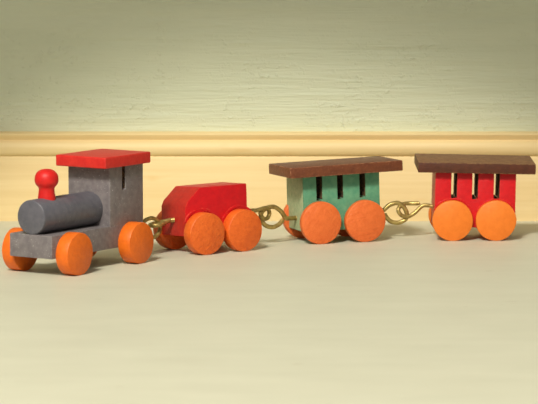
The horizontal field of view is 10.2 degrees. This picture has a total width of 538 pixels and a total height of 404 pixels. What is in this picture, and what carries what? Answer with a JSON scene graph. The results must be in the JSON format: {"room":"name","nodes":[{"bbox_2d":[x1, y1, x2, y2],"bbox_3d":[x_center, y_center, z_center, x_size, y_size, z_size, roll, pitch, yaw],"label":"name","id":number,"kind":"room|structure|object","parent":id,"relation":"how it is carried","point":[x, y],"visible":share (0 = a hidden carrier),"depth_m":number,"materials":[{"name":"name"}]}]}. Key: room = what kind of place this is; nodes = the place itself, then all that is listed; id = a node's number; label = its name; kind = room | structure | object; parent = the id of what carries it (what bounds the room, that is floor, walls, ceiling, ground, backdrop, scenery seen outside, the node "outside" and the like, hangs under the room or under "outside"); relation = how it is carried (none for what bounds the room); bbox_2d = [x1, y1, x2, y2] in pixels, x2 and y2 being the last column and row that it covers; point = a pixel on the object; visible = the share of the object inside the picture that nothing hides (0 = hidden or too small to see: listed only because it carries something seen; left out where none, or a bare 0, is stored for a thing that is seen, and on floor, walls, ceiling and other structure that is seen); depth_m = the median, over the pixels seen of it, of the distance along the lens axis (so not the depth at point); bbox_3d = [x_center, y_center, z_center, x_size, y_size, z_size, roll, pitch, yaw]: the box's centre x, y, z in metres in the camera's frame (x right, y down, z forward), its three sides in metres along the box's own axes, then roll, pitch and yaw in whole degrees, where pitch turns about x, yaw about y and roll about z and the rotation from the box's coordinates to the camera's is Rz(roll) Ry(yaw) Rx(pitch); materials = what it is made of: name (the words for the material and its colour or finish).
{"room":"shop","nodes":[
{"label":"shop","id":0,"kind":"room"},
{"bbox_2d":[0,221,537,403],"bbox_3d":[0.000,0.154,0.646,3.000,0.020,2.449,0,6,0],"label":"floor","id":1,"kind":"structure","parent":0,"point":[408,314],"depth_m":1.42,"materials":[{"name":"paint"}]},
{"bbox_2d":[2,149,161,274],"bbox_3d":[-0.096,0.004,1.622,0.044,0.060,0.109,4,8,33],"label":"locomotive","id":2,"kind":"object","parent":1,"relation":"on","point":[102,209],"visible":1,"depth_m":1.61,"materials":[{"name":"wood"}]},
{"bbox_2d":[148,182,270,254],"bbox_3d":[-0.032,0.008,1.684,0.086,0.037,0.037,-5,8,-37],"label":"tender","id":3,"kind":"object","parent":1,"relation":"on","point":[200,217],"visible":1,"depth_m":1.67,"materials":[{"name":"paint"}]},
{"bbox_2d":[258,156,408,243],"bbox_3d":[0.036,-0.001,1.725,0.093,0.047,0.036,-2,7,-20],"label":"coach","id":4,"kind":"object","parent":1,"relation":"on","point":[330,198],"visible":0.99,"depth_m":1.72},
{"bbox_2d":[396,154,535,240],"bbox_3d":[0.113,-0.003,1.738,0.079,0.048,0.035,0,6,-1],"label":"coach","id":5,"kind":"object","parent":1,"relation":"on","point":[452,217],"visible":1,"depth_m":1.72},
{"bbox_2d":[0,0,537,130],"bbox_3d":[0.000,-0.588,1.780,3.000,1.200,0.030,0,6,0],"label":"wall","id":6,"kind":"structure","parent":0,"point":[66,65],"depth_m":1.82,"materials":[{"name":"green paint"}]},
{"bbox_2d":[0,131,537,220],"bbox_3d":[0.000,-0.016,1.822,3.000,0.054,0.013,0,6,0],"label":"baseboard","id":7,"kind":"structure","parent":6,"relation":"attached to","point":[177,158],"depth_m":1.82,"materials":[{"name":"beige wood"}]}
]}

